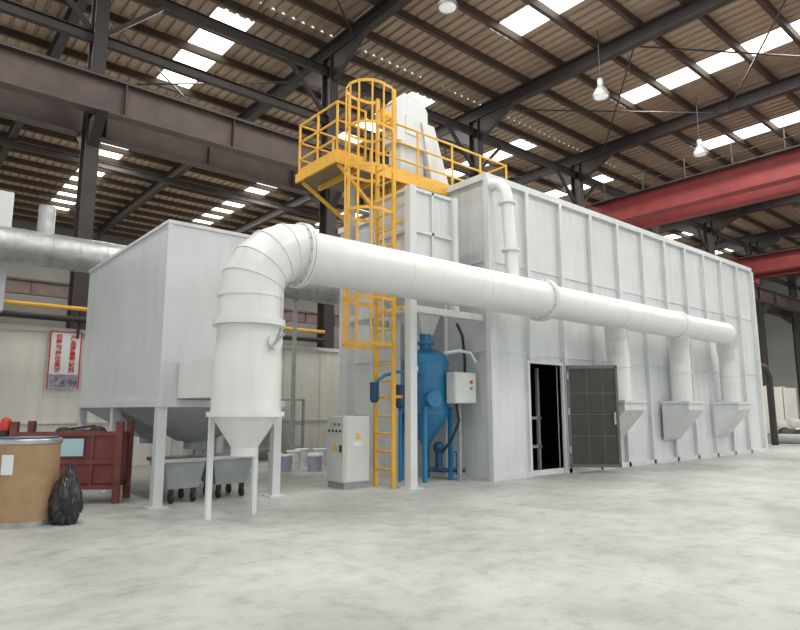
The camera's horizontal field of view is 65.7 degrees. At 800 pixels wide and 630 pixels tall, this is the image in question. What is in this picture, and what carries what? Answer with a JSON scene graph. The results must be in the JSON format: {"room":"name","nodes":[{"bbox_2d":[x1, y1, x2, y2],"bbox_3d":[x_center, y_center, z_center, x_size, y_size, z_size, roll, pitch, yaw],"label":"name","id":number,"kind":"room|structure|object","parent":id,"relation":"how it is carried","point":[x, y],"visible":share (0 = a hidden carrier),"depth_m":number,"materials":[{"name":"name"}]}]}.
{"room":"workshop","nodes":[
{"label":"workshop","id":0,"kind":"room"},
{"bbox_2d":[0,323,338,465],"bbox_3d":[-4.690,2.229,16.245,30.000,3.120,0.220,7,-11,-40],"label":"wall partition","id":1,"kind":"structure","parent":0,"point":[24,349],"depth_m":14.02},
{"bbox_2d":[46,331,81,388],"bbox_3d":[-7.496,1.009,13.835,0.640,1.280,0.029,7,-11,-40],"label":"poster","id":2,"kind":"object","parent":1,"relation":"attached to","point":[63,370],"visible":1,"depth_m":13.83,"materials":[{"name":"paper"}]},
{"bbox_2d":[48,374,76,386],"bbox_3d":[-7.493,1.463,13.761,0.560,0.280,0.010,7,-11,-40],"label":"picture","id":3,"kind":"object","parent":2,"relation":"attached to","point":[54,380],"depth_m":13.75},
{"bbox_2d":[0,299,324,342],"bbox_3d":[-9.130,-0.079,12.510,18.000,0.750,0.213,7,-11,-40],"label":"gas pipe","id":4,"kind":"object","parent":1,"relation":"attached to","point":[5,313],"visible":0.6,"depth_m":13.76,"materials":[{"name":"metal"}]},
{"bbox_2d":[0,219,339,348],"bbox_3d":[-9.004,2.511,52.714,78.000,13.620,0.200,7,-11,-40],"label":"wall","id":5,"kind":"structure","parent":0,"point":[14,270],"depth_m":41.12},
{"bbox_2d":[0,444,799,629],"bbox_3d":[6.912,4.254,18.502,115.000,0.200,100.000,7,-11,-40],"label":"floor","id":6,"kind":"structure","parent":0,"point":[713,543],"depth_m":5.71,"materials":[{"name":"concrete"}]},
{"bbox_2d":[0,417,11,436],"bbox_3d":[-5.494,2.021,8.556,0.180,1.200,0.180,7,-11,-40],"label":"stand","id":7,"kind":"object","parent":6,"relation":"on","point":[5,422],"visible":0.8,"depth_m":8.57,"materials":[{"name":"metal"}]},
{"bbox_2d":[0,190,14,312],"bbox_3d":[-8.728,0.292,11.799,1.780,5.600,1.050,7,-11,-40],"label":"ventilation unit","id":8,"kind":"object","parent":6,"relation":"on","point":[6,198],"visible":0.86,"depth_m":12.22,"materials":[{"name":"paint"}]},
{"bbox_2d":[0,436,62,528],"bbox_3d":[-4.364,1.926,7.233,0.688,0.985,0.688,7,-11,-40],"label":"drum","id":9,"kind":"object","parent":6,"relation":"on","point":[29,465],"visible":0.95,"depth_m":6.97,"materials":[{"name":"cardboard"}]},
{"bbox_2d":[47,459,82,525],"bbox_3d":[-3.894,2.048,7.228,0.430,0.742,0.358,-7,-11,39],"label":"plastic bag","id":10,"kind":"object","parent":6,"relation":"on","point":[65,505],"visible":1,"depth_m":7.09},
{"bbox_2d":[9,421,134,503],"bbox_3d":[-4.731,2.111,8.949,1.470,1.140,0.690,2,-9,-10],"label":"bin","id":11,"kind":"object","parent":6,"relation":"on","point":[101,460],"visible":0.66,"depth_m":8.72,"materials":[{"name":"red metal"}]},
{"bbox_2d":[55,425,106,431],"bbox_3d":[-4.630,1.723,9.009,0.920,0.245,0.440,2,-9,-10],"label":"heap","id":12,"kind":"object","parent":11,"relation":"in","point":[92,427],"visible":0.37,"depth_m":8.96,"materials":[{"name":"metal"}]},
{"bbox_2d":[59,431,129,484],"bbox_3d":[-4.731,2.082,8.954,1.380,0.760,0.600,2,-9,-10],"label":"panel","id":13,"kind":"object","parent":11,"relation":"in","point":[91,453],"depth_m":8.72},
{"bbox_2d":[66,0,110,329],"bbox_3d":[-7.654,-2.846,15.086,0.600,12.800,2.000,7,-11,-40],"label":"steel column","id":14,"kind":"structure","parent":6,"relation":"on","point":[88,138],"depth_m":15.00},
{"bbox_2d":[0,0,92,167],"bbox_3d":[-16.691,-7.353,26.595,0.260,1.400,28.000,7,-11,-40],"label":"roof beam","id":15,"kind":"structure","parent":14,"relation":"on","point":[59,42],"depth_m":20.15,"materials":[{"name":"metal"}]},
{"bbox_2d":[87,236,100,306],"bbox_3d":[-20.380,1.081,40.691,0.600,12.800,2.000,7,-11,-40],"label":"steel column","id":16,"kind":"structure","parent":6,"relation":"on","point":[96,238],"depth_m":41.45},
{"bbox_2d":[5,276,338,326],"bbox_3d":[-7.261,0.241,50.976,76.000,0.980,0.340,7,-11,-40],"label":"beam","id":17,"kind":"structure","parent":16,"relation":"on","point":[17,285],"depth_m":38.71,"materials":[{"name":"brown metal"}]},
{"bbox_2d":[0,205,339,449],"bbox_3d":[-6.792,0.495,12.131,13.200,5.300,0.700,7,-11,-40],"label":"duct","id":18,"kind":"object","parent":6,"relation":"on","point":[42,247],"visible":0.41,"depth_m":12.25,"materials":[{"name":"metal"}]},
{"bbox_2d":[146,455,206,503],"bbox_3d":[-3.249,2.383,9.010,0.660,0.620,0.710,7,-11,-40],"label":"cart","id":19,"kind":"object","parent":6,"relation":"on","point":[181,472],"visible":0.73,"depth_m":8.81,"materials":[{"name":"grey paint"}]},
{"bbox_2d":[150,456,205,489],"bbox_3d":[-3.249,2.295,9.023,0.600,0.400,0.650,7,-11,-40],"label":"tub","id":20,"kind":"object","parent":19,"relation":"in","point":[180,472],"depth_m":8.80,"materials":[{"name":"grey paint"}]},
{"bbox_2d":[77,219,285,509],"bbox_3d":[-3.946,0.946,10.754,2.040,3.990,4.410,7,-11,-40],"label":"collector","id":21,"kind":"object","parent":6,"relation":"on","point":[153,302],"visible":0.76,"depth_m":9.24,"materials":[{"name":"paint"}]},
{"bbox_2d":[183,441,202,448],"bbox_3d":[-3.260,2.044,9.764,0.296,0.120,0.296,7,-11,-40],"label":"outlet","id":22,"kind":"object","parent":21,"relation":"attached to","point":[192,444],"depth_m":9.64,"materials":[{"name":"grey paint"}]},
{"bbox_2d":[194,452,251,497],"bbox_3d":[-2.721,2.471,9.580,0.710,0.620,0.710,7,-11,-40],"label":"cart","id":23,"kind":"object","parent":6,"relation":"on","point":[227,469],"visible":0.74,"depth_m":9.38,"materials":[{"name":"grey paint"}]},
{"bbox_2d":[201,454,251,484],"bbox_3d":[-2.721,2.382,9.593,0.650,0.400,0.650,7,-11,-40],"label":"tub","id":24,"kind":"object","parent":23,"relation":"in","point":[227,469],"depth_m":9.37,"materials":[{"name":"grey paint"}]},
{"bbox_2d":[192,399,304,454],"bbox_3d":[-3.864,2.973,16.082,2.860,1.600,0.560,7,-11,-40],"label":"storage rack","id":25,"kind":"object","parent":6,"relation":"on","point":[302,423],"visible":0.2,"depth_m":16.68,"materials":[{"name":"metal"}]},
{"bbox_2d":[194,445,302,451],"bbox_3d":[-3.864,3.447,16.010,2.800,0.040,0.560,7,-11,-40],"label":"shelf","id":26,"kind":"object","parent":25,"relation":"attached to","point":[283,446],"depth_m":15.97,"materials":[{"name":"metal"}]},
{"bbox_2d":[280,454,292,471],"bbox_3d":[-2.472,3.176,13.287,0.346,0.350,0.347,7,-11,-40],"label":"pail","id":27,"kind":"object","parent":6,"relation":"on","point":[286,459],"visible":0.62,"depth_m":13.16,"materials":[{"name":"plastic"}]},
{"bbox_2d":[286,450,301,469],"bbox_3d":[-2.360,3.220,13.773,0.346,0.410,0.347,7,-11,-40],"label":"pail","id":28,"kind":"object","parent":6,"relation":"on","point":[296,458],"visible":0.81,"depth_m":13.66,"materials":[{"name":"plastic"}]},
{"bbox_2d":[295,448,308,466],"bbox_3d":[-2.274,3.311,14.363,0.346,0.410,0.347,7,-11,-40],"label":"pail","id":29,"kind":"object","parent":6,"relation":"on","point":[303,463],"visible":0.6,"depth_m":14.25,"materials":[{"name":"plastic"}]},
{"bbox_2d":[307,454,322,471],"bbox_3d":[-1.832,3.179,13.304,0.346,0.350,0.347,7,-11,-40],"label":"pail","id":30,"kind":"object","parent":6,"relation":"on","point":[314,461],"visible":1,"depth_m":13.18,"materials":[{"name":"plastic"}]},
{"bbox_2d":[308,54,341,348],"bbox_3d":[-2.308,-2.161,19.552,0.600,12.800,2.000,7,-11,-40],"label":"steel column","id":31,"kind":"structure","parent":6,"relation":"on","point":[327,218],"depth_m":19.76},
{"bbox_2d":[96,44,329,236],"bbox_3d":[-11.344,-6.668,31.061,0.260,1.400,28.000,7,-11,-40],"label":"roof beam","id":32,"kind":"structure","parent":31,"relation":"on","point":[280,90],"depth_m":24.79,"materials":[{"name":"metal"}]},
{"bbox_2d":[137,81,294,84],"bbox_3d":[-8.208,-8.231,22.061,8.994,0.059,0.059,0,-9,2],"label":"rod","id":33,"kind":"object","parent":32,"relation":"attached to","point":[277,81],"visible":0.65,"depth_m":22.01,"materials":[{"name":"metal"}]},
{"bbox_2d":[327,0,412,80],"bbox_3d":[5.438,-9.679,11.432,0.260,1.400,24.000,7,-11,-40],"label":"roof beam","id":34,"kind":"structure","parent":31,"relation":"on","point":[344,46],"depth_m":19.32,"materials":[{"name":"metal"}]},
{"bbox_2d":[326,416,369,489],"bbox_3d":[-0.904,2.337,10.622,0.570,1.200,0.552,7,-11,-40],"label":"cabinet","id":35,"kind":"object","parent":6,"relation":"on","point":[347,460],"visible":1,"depth_m":10.43,"materials":[{"name":"metal"}]},
{"bbox_2d":[342,78,402,488],"bbox_3d":[-0.510,-0.635,10.867,1.018,7.150,0.788,7,-11,-40],"label":"ladder","id":36,"kind":"object","parent":6,"relation":"on","point":[353,344],"visible":0.89,"depth_m":10.90,"materials":[{"name":"metal"}]},
{"bbox_2d":[295,153,482,489],"bbox_3d":[-0.198,0.133,11.917,2.870,5.950,2.480,7,-11,-40],"label":"tower","id":37,"kind":"object","parent":6,"relation":"on","point":[429,217],"visible":0.75,"depth_m":11.63,"materials":[{"name":"metal"}]},
{"bbox_2d":[298,100,506,186],"bbox_3d":[0.241,-3.148,13.517,4.848,1.122,1.378,7,-11,-40],"label":"guard railing","id":38,"kind":"object","parent":37,"relation":"on","point":[339,151],"visible":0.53,"depth_m":12.48,"materials":[{"name":"metal"}]},
{"bbox_2d":[375,93,448,476],"bbox_3d":[0.310,-0.732,13.040,1.870,8.000,0.640,7,-11,-40],"label":"bucket elevator","id":39,"kind":"object","parent":6,"relation":"on","point":[411,112],"visible":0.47,"depth_m":13.20,"materials":[{"name":"paint"}]},
{"bbox_2d":[370,323,476,482],"bbox_3d":[0.291,1.561,11.538,2.181,3.012,1.208,7,-11,-40],"label":"pot","id":40,"kind":"object","parent":6,"relation":"on","point":[437,387],"visible":0.9,"depth_m":11.56,"materials":[{"name":"blue paint"}]},
{"bbox_2d":[177,222,741,519],"bbox_3d":[3.482,1.363,12.861,15.897,3.805,2.041,7,-11,-40],"label":"duct","id":41,"kind":"object","parent":6,"relation":"on","point":[242,379],"visible":0.97,"depth_m":8.46,"materials":[{"name":"metal"}]},
{"bbox_2d":[488,179,519,275],"bbox_3d":[1.996,-1.621,11.966,0.340,2.247,0.743,7,-11,-40],"label":"pipe","id":42,"kind":"object","parent":41,"relation":"attached to","point":[510,250],"visible":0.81,"depth_m":11.78,"materials":[{"name":"metal"}]},
{"bbox_2d":[468,119,483,177],"bbox_3d":[3.039,-1.476,24.018,0.600,12.800,2.000,7,-11,-40],"label":"steel column","id":43,"kind":"structure","parent":6,"relation":"on","point":[475,144],"depth_m":24.76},
{"bbox_2d":[230,109,474,232],"bbox_3d":[-5.997,-5.983,35.527,0.260,1.400,28.000,7,-11,-40],"label":"roof beam","id":44,"kind":"structure","parent":43,"relation":"on","point":[442,132],"depth_m":34.78,"materials":[{"name":"metal"}]},
{"bbox_2d":[473,0,734,140],"bbox_3d":[10.785,-8.994,15.898,0.260,1.400,24.000,7,-11,-40],"label":"roof beam","id":45,"kind":"structure","parent":43,"relation":"on","point":[490,113],"depth_m":20.85,"materials":[{"name":"metal"}]},
{"bbox_2d":[510,109,723,113],"bbox_3d":[8.391,-7.920,24.085,8.543,0.060,0.060,0,-9,-2],"label":"rod","id":46,"kind":"object","parent":45,"relation":"attached to","point":[511,109],"visible":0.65,"depth_m":24.06,"materials":[{"name":"metal"}]},
{"bbox_2d":[602,48,634,153],"bbox_3d":[8.391,-7.999,24.097,0.060,0.060,8.543,-2,-9,11],"label":"rod","id":47,"kind":"object","parent":45,"relation":"attached to","point":[634,48],"visible":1,"depth_m":22.99,"materials":[{"name":"metal"}]},
{"bbox_2d":[640,46,799,56],"bbox_3d":[11.715,-8.517,20.197,8.127,0.060,0.060,1,-9,-6],"label":"rod","id":48,"kind":"object","parent":45,"relation":"attached to","point":[652,47],"visible":1,"depth_m":20.04,"materials":[{"name":"metal"}]},
{"bbox_2d":[728,0,786,109],"bbox_3d":[11.715,-8.596,20.209,0.060,0.060,8.127,-2,-9,15],"label":"rod","id":49,"kind":"object","parent":45,"relation":"attached to","point":[784,2],"visible":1,"depth_m":20.08,"materials":[{"name":"metal"}]},
{"bbox_2d":[338,172,768,481],"bbox_3d":[5.307,1.007,17.677,13.140,5.970,5.927,7,-11,-40],"label":"booth","id":50,"kind":"object","parent":6,"relation":"on","point":[547,401],"visible":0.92,"depth_m":14.13,"materials":[{"name":"paint"}]},
{"bbox_2d":[570,163,584,207],"bbox_3d":[8.386,-0.791,28.484,0.600,12.800,2.000,7,-11,-40],"label":"steel column","id":51,"kind":"structure","parent":6,"relation":"on","point":[577,186],"depth_m":29.22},
{"bbox_2d":[507,155,575,184],"bbox_3d":[-0.651,-5.298,39.993,0.260,1.400,28.000,7,-11,-40],"label":"roof beam","id":52,"kind":"structure","parent":51,"relation":"on","point":[543,172],"depth_m":30.65,"materials":[{"name":"metal"}]},
{"bbox_2d":[575,73,799,181],"bbox_3d":[16.131,-8.309,20.364,0.260,1.400,24.000,7,-11,-40],"label":"roof beam","id":53,"kind":"structure","parent":51,"relation":"on","point":[590,160],"depth_m":25.59,"materials":[{"name":"metal"}]},
{"bbox_2d":[703,221,714,254],"bbox_3d":[19.079,0.579,37.416,0.600,12.800,2.000,7,-11,-40],"label":"steel column","id":54,"kind":"structure","parent":6,"relation":"on","point":[708,236],"depth_m":38.17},
{"bbox_2d":[658,215,706,236],"bbox_3d":[10.042,-3.928,48.925,0.260,1.400,28.000,7,-11,-40],"label":"roof beam","id":55,"kind":"structure","parent":54,"relation":"on","point":[681,226],"depth_m":39.34,"materials":[{"name":"metal"}]},
{"bbox_2d":[707,193,799,234],"bbox_3d":[26.824,-6.939,29.296,0.260,1.400,24.000,7,-11,-40],"label":"roof beam","id":56,"kind":"structure","parent":54,"relation":"on","point":[720,220],"depth_m":36.83,"materials":[{"name":"metal"}]},
{"bbox_2d":[748,241,774,385],"bbox_3d":[24.425,1.264,41.882,0.600,12.800,2.000,7,-11,-40],"label":"steel column","id":57,"kind":"structure","parent":6,"relation":"on","point":[761,310],"depth_m":41.82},
{"bbox_2d":[691,235,752,253],"bbox_3d":[15.389,-3.243,53.391,0.260,1.400,28.000,7,-11,-40],"label":"roof beam","id":58,"kind":"structure","parent":57,"relation":"on","point":[726,244],"depth_m":43.80,"materials":[{"name":"metal"}]},
{"bbox_2d":[752,225,799,253],"bbox_3d":[32.171,-6.254,33.762,0.260,1.400,24.000,7,-11,-40],"label":"roof beam","id":59,"kind":"structure","parent":57,"relation":"on","point":[783,232],"depth_m":41.93,"materials":[{"name":"metal"}]},
{"bbox_2d":[763,386,769,432],"bbox_3d":[18.087,4.789,31.061,2.000,2.550,0.220,7,-11,-40],"label":"board","id":60,"kind":"object","parent":6,"relation":"on","point":[764,387],"visible":0.04,"depth_m":31.51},
{"bbox_2d":[761,363,778,444],"bbox_3d":[12.568,3.140,22.184,4.120,3.120,0.240,7,-11,-40],"label":"exhaust pipe","id":61,"kind":"object","parent":6,"relation":"on","point":[769,379],"visible":0.54,"depth_m":23.30,"materials":[{"name":"metal"}]},
{"bbox_2d":[765,385,784,419],"bbox_3d":[19.691,4.995,32.400,2.000,2.550,0.220,7,-11,-40],"label":"board","id":62,"kind":"object","parent":6,"relation":"on","point":[778,395],"visible":0.25,"depth_m":32.70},
{"bbox_2d":[778,434,799,443],"bbox_3d":[14.550,4.629,23.101,0.786,0.448,0.448,-5,-10,32],"label":"metal casting","id":63,"kind":"object","parent":6,"relation":"on","point":[782,438],"visible":0.8,"depth_m":22.99,"materials":[{"name":"grey paint"}]},
{"bbox_2d":[780,386,798,420],"bbox_3d":[21.295,5.200,33.740,2.000,2.550,0.220,7,-11,-40],"label":"board","id":64,"kind":"object","parent":6,"relation":"on","point":[789,394],"visible":0.61,"depth_m":33.71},
{"bbox_2d":[780,274,799,404],"bbox_3d":[29.772,1.949,46.347,0.600,12.800,2.000,7,-11,-40],"label":"steel column","id":65,"kind":"structure","parent":6,"relation":"on","point":[794,319],"depth_m":46.49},
{"bbox_2d":[0,0,799,282],"bbox_3d":[8.359,-7.370,33.443,78.000,0.070,54.000,7,-11,-40],"label":"ceiling","id":66,"kind":"structure","parent":0,"point":[744,20],"depth_m":22.86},
{"bbox_2d":[12,214,140,239],"bbox_3d":[-8.380,-4.184,52.993,76.000,0.260,0.135,7,-11,-40],"label":"roof purlin","id":67,"kind":"structure","parent":66,"relation":"attached to","point":[18,217],"depth_m":41.42,"materials":[{"name":"metal"}]},
{"bbox_2d":[13,208,147,234],"bbox_3d":[-7.411,-4.358,51.861,76.000,0.260,0.135,7,-11,-40],"label":"roof purlin","id":68,"kind":"structure","parent":66,"relation":"attached to","point":[15,210],"depth_m":40.17,"materials":[{"name":"metal"}]},
{"bbox_2d":[14,201,155,230],"bbox_3d":[-6.443,-4.532,50.729,76.000,0.260,0.135,7,-11,-40],"label":"roof purlin","id":69,"kind":"structure","parent":66,"relation":"attached to","point":[19,204],"depth_m":39.32,"materials":[{"name":"metal"}]},
{"bbox_2d":[14,194,162,225],"bbox_3d":[-5.475,-4.705,49.596,76.000,0.260,0.135,7,-11,-40],"label":"roof purlin","id":70,"kind":"structure","parent":66,"relation":"attached to","point":[17,196],"depth_m":37.43,"materials":[{"name":"metal"}]},
{"bbox_2d":[51,143,127,210],"bbox_3d":[-16.463,-7.473,32.768,1.240,0.030,15.000,7,-11,-40],"label":"window","id":71,"kind":"structure","parent":66,"relation":"attached to","point":[101,152],"depth_m":33.54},
{"bbox_2d":[0,183,252,234],"bbox_3d":[-4.507,-4.879,48.464,76.000,0.260,0.135,7,-11,-40],"label":"roof purlin","id":72,"kind":"structure","parent":66,"relation":"attached to","point":[2,185],"depth_m":37.25,"materials":[{"name":"metal"}]},
{"bbox_2d":[0,174,263,230],"bbox_3d":[-3.539,-5.053,47.331,76.000,0.260,0.135,7,-11,-40],"label":"roof purlin","id":73,"kind":"structure","parent":66,"relation":"attached to","point":[2,176],"depth_m":36.42,"materials":[{"name":"metal"}]},
{"bbox_2d":[0,165,275,226],"bbox_3d":[-2.570,-5.226,46.199,76.000,0.260,0.135,7,-11,-40],"label":"roof purlin","id":74,"kind":"structure","parent":66,"relation":"attached to","point":[3,167],"depth_m":35.22,"materials":[{"name":"metal"}]},
{"bbox_2d":[5,156,337,233],"bbox_3d":[-1.602,-5.400,45.066,76.000,0.260,0.135,7,-11,-40],"label":"roof purlin","id":75,"kind":"structure","parent":66,"relation":"attached to","point":[15,160],"depth_m":34.37,"materials":[{"name":"metal"}]},
{"bbox_2d":[0,131,343,217],"bbox_3d":[0.334,-5.747,42.801,76.000,0.260,0.135,7,-11,-40],"label":"roof purlin","id":76,"kind":"structure","parent":66,"relation":"attached to","point":[19,138],"depth_m":31.75,"materials":[{"name":"metal"}]},
{"bbox_2d":[0,145,343,226],"bbox_3d":[-0.634,-5.574,43.934,76.000,0.260,0.135,7,-11,-40],"label":"roof purlin","id":77,"kind":"structure","parent":66,"relation":"attached to","point":[14,150],"depth_m":33.29,"materials":[{"name":"metal"}]},
{"bbox_2d":[0,117,368,216],"bbox_3d":[1.302,-5.921,41.669,76.000,0.260,0.135,7,-11,-40],"label":"roof purlin","id":78,"kind":"structure","parent":66,"relation":"attached to","point":[3,121],"depth_m":30.54,"materials":[{"name":"metal"}]},
{"bbox_2d":[157,7,253,88],"bbox_3d":[-6.943,-9.181,21.633,1.240,0.030,5.500,7,-11,-40],"label":"window","id":79,"kind":"structure","parent":66,"relation":"attached to","point":[204,39],"depth_m":21.21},
{"bbox_2d":[193,183,274,223],"bbox_3d":[-10.353,-6.691,37.872,1.240,0.030,15.000,7,-11,-40],"label":"window","id":80,"kind":"structure","parent":66,"relation":"attached to","point":[250,189],"depth_m":37.99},
{"bbox_2d":[0,25,761,284],"bbox_3d":[6.143,-6.790,36.007,76.000,0.260,0.135,7,-11,-40],"label":"roof purlin","id":81,"kind":"structure","parent":66,"relation":"attached to","point":[4,31],"depth_m":23.33,"materials":[{"name":"metal"}]},
{"bbox_2d":[338,92,434,143],"bbox_3d":[-0.833,-8.399,26.736,1.240,0.030,5.500,7,-11,-40],"label":"window","id":82,"kind":"structure","parent":66,"relation":"attached to","point":[426,102],"depth_m":26.98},
{"bbox_2d":[52,0,796,279],"bbox_3d":[8.080,-7.137,33.742,76.000,0.260,0.135,7,-11,-40],"label":"roof purlin","id":83,"kind":"structure","parent":66,"relation":"attached to","point":[118,20],"depth_m":22.21,"materials":[{"name":"metal"}]},
{"bbox_2d":[130,0,723,239],"bbox_3d":[9.048,-7.311,32.609,76.000,0.260,0.135,7,-11,-40],"label":"roof purlin","id":84,"kind":"structure","parent":66,"relation":"attached to","point":[135,1],"depth_m":21.12,"materials":[{"name":"metal"}]},
{"bbox_2d":[445,139,534,176],"bbox_3d":[4.208,-7.753,30.947,1.240,0.030,5.500,7,-11,-40],"label":"window","id":85,"kind":"structure","parent":66,"relation":"attached to","point":[523,144],"depth_m":30.25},
{"bbox_2d":[208,0,784,250],"bbox_3d":[10.016,-7.484,31.477,76.000,0.260,0.135,7,-11,-40],"label":"roof purlin","id":86,"kind":"structure","parent":66,"relation":"attached to","point":[234,6],"depth_m":23.04,"materials":[{"name":"metal"}]},
{"bbox_2d":[490,0,582,35],"bbox_3d":[6.044,-9.820,17.468,1.120,0.030,8.300,7,-11,-40],"label":"window","id":87,"kind":"structure","parent":66,"relation":"attached to","point":[526,19],"depth_m":19.70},
{"bbox_2d":[287,0,799,245],"bbox_3d":[10.984,-7.658,30.345,76.000,0.260,0.135,7,-11,-40],"label":"roof purlin","id":88,"kind":"structure","parent":66,"relation":"attached to","point":[308,5],"depth_m":23.11,"materials":[{"name":"metal"}]},
{"bbox_2d":[545,175,612,197],"bbox_3d":[9.402,-7.087,35.286,1.240,0.030,5.500,7,-11,-40],"label":"window","id":89,"kind":"structure","parent":66,"relation":"attached to","point":[555,193],"depth_m":34.75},
{"bbox_2d":[365,0,798,225],"bbox_3d":[11.952,-7.832,29.212,76.000,0.260,0.135,7,-11,-40],"label":"roof purlin","id":90,"kind":"structure","parent":66,"relation":"attached to","point":[402,14],"depth_m":22.75,"materials":[{"name":"metal"}]},
{"bbox_2d":[592,30,609,100],"bbox_3d":[6.365,-8.019,19.785,0.560,2.349,0.560,7,-11,-40],"label":"light","id":91,"kind":"object","parent":66,"relation":"hanging from","point":[601,93],"visible":1,"depth_m":19.59,"materials":[{"name":"metal"}]},
{"bbox_2d":[456,0,799,209],"bbox_3d":[12.921,-8.005,28.080,76.000,0.260,0.135,7,-11,-40],"label":"roof purlin","id":92,"kind":"structure","parent":66,"relation":"attached to","point":[463,6],"depth_m":21.66,"materials":[{"name":"metal"}]},
{"bbox_2d":[521,0,763,155],"bbox_3d":[13.889,-8.179,26.947,76.000,0.260,0.135,7,-11,-40],"label":"roof purlin","id":93,"kind":"structure","parent":66,"relation":"attached to","point":[537,5],"depth_m":22.35,"materials":[{"name":"metal"}]},
{"bbox_2d":[437,0,457,14],"bbox_3d":[1.219,-8.796,16.034,0.560,1.949,0.560,7,-11,-40],"label":"light","id":94,"kind":"object","parent":93,"relation":"hanging from","point":[445,7],"visible":1,"depth_m":15.84,"materials":[{"name":"metal"}]},
{"bbox_2d":[599,0,798,145],"bbox_3d":[14.857,-8.353,25.815,76.000,0.260,0.135,7,-11,-40],"label":"roof purlin","id":95,"kind":"structure","parent":66,"relation":"attached to","point":[613,5],"depth_m":22.11,"materials":[{"name":"metal"}]},
{"bbox_2d":[692,96,707,157],"bbox_3d":[11.547,-7.325,23.977,0.560,2.449,0.560,7,-11,-40],"label":"light","id":96,"kind":"object","parent":66,"relation":"hanging from","point":[700,151],"visible":1,"depth_m":23.76,"materials":[{"name":"metal"}]},
{"bbox_2d":[621,20,799,103],"bbox_3d":[11.543,-9.116,22.062,1.120,0.030,8.300,7,-11,-40],"label":"window","id":97,"kind":"structure","parent":66,"relation":"attached to","point":[777,37],"depth_m":22.31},
{"bbox_2d":[677,0,799,107],"bbox_3d":[15.825,-8.527,24.682,76.000,0.260,0.135,7,-11,-40],"label":"roof purlin","id":98,"kind":"structure","parent":66,"relation":"attached to","point":[706,19],"depth_m":21.04,"materials":[{"name":"metal"}]},
{"bbox_2d":[693,111,799,148],"bbox_3d":[16.813,-8.440,26.464,1.120,0.030,8.300,7,-11,-40],"label":"window","id":99,"kind":"structure","parent":66,"relation":"attached to","point":[794,117],"depth_m":27.65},
{"bbox_2d":[755,0,799,46],"bbox_3d":[16.793,-8.700,23.550,76.000,0.260,0.135,7,-11,-40],"label":"roof purlin","id":100,"kind":"structure","parent":66,"relation":"attached to","point":[766,5],"depth_m":19.47,"materials":[{"name":"metal"}]},
{"bbox_2d":[762,278,799,419],"bbox_3d":[38.135,3.191,57.148,0.200,13.620,53.800,7,-11,-40],"label":"wall","id":101,"kind":"structure","parent":0,"point":[779,335],"depth_m":59.12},
{"bbox_3d":[-13.001,-3.531,10.620,0.600,12.800,2.000,7,-11,-40],"label":"steel column","id":102,"kind":"structure","parent":0,"visible":0},
{"bbox_2d":[0,40,799,312],"bbox_3d":[10.812,-3.001,29.837,76.000,0.980,0.340,7,-11,-40],"label":"beam","id":103,"kind":"structure","parent":102,"relation":"on","point":[24,71],"depth_m":15.54,"materials":[{"name":"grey metal"}]},
{"bbox_2d":[584,122,799,228],"bbox_3d":[16.258,-5.880,21.093,3.800,2.020,21.500,7,-11,-40],"label":"crane","id":104,"kind":"object","parent":103,"relation":"on","point":[773,175],"visible":0.79,"depth_m":24.71,"materials":[{"name":"metal"}]},
{"bbox_2d":[730,234,799,284],"bbox_3d":[28.326,-4.334,31.174,3.800,2.020,21.500,7,-11,-40],"label":"crane","id":105,"kind":"object","parent":103,"relation":"on","point":[782,262],"visible":0.68,"depth_m":37.08,"materials":[{"name":"metal"}]},
{"bbox_2d":[0,88,799,316],"bbox_3d":[9.779,-2.816,31.045,76.000,0.980,0.340,7,-11,-40],"label":"beam","id":106,"kind":"structure","parent":102,"relation":"on","point":[15,106],"depth_m":17.17,"materials":[{"name":"brown metal"}]},
{"bbox_2d":[0,0,799,290],"bbox_3d":[10.295,-4.698,30.715,76.000,0.280,0.160,7,-11,-40],"label":"tie beam","id":107,"kind":"structure","parent":102,"relation":"attached to","point":[8,7],"depth_m":16.99,"materials":[{"name":"metal"}]},
{"bbox_2d":[139,0,767,253],"bbox_3d":[10.295,-6.378,30.973,76.000,0.280,0.160,7,-11,-40],"label":"tie beam","id":108,"kind":"structure","parent":102,"relation":"attached to","point":[170,6],"depth_m":20.78,"materials":[{"name":"metal"}]},
{"bbox_2d":[65,0,93,29],"bbox_3d":[-8.296,-7.929,15.317,1.398,1.398,0.110,7,-11,-40],"label":"knee brace","id":109,"kind":"object","parent":108,"relation":"attached to","point":[78,12],"visible":1,"depth_m":15.46,"materials":[{"name":"metal"}]},
{"bbox_2d":[108,7,162,36],"bbox_3d":[-7.013,-7.765,16.389,1.398,1.398,0.110,7,-11,-40],"label":"knee brace","id":110,"kind":"object","parent":108,"relation":"attached to","point":[158,10],"visible":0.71,"depth_m":16.34,"materials":[{"name":"metal"}]},
{"bbox_2d":[288,61,326,113],"bbox_3d":[-2.949,-7.245,19.783,1.398,1.398,0.110,7,-11,-40],"label":"knee brace","id":111,"kind":"object","parent":108,"relation":"attached to","point":[291,63],"visible":1,"depth_m":19.71,"materials":[{"name":"metal"}]},
{"bbox_2d":[448,126,474,167],"bbox_3d":[2.397,-6.560,24.249,1.398,1.398,0.110,7,-11,-40],"label":"knee brace","id":112,"kind":"object","parent":108,"relation":"attached to","point":[450,129],"visible":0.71,"depth_m":24.18,"materials":[{"name":"metal"}]},
{"bbox_3d":[-22.037,-8.038,22.129,0.260,1.400,28.000,7,-11,-40],"label":"roof beam","id":113,"kind":"structure","parent":0,"visible":0},
{"bbox_2d":[0,137,343,224],"bbox_3d":[1.259,-5.053,41.588,76.000,0.280,0.160,7,-11,-40],"label":"tie beam","id":114,"kind":"structure","parent":113,"relation":"attached to","point":[4,142],"depth_m":30.60,"materials":[{"name":"metal"}]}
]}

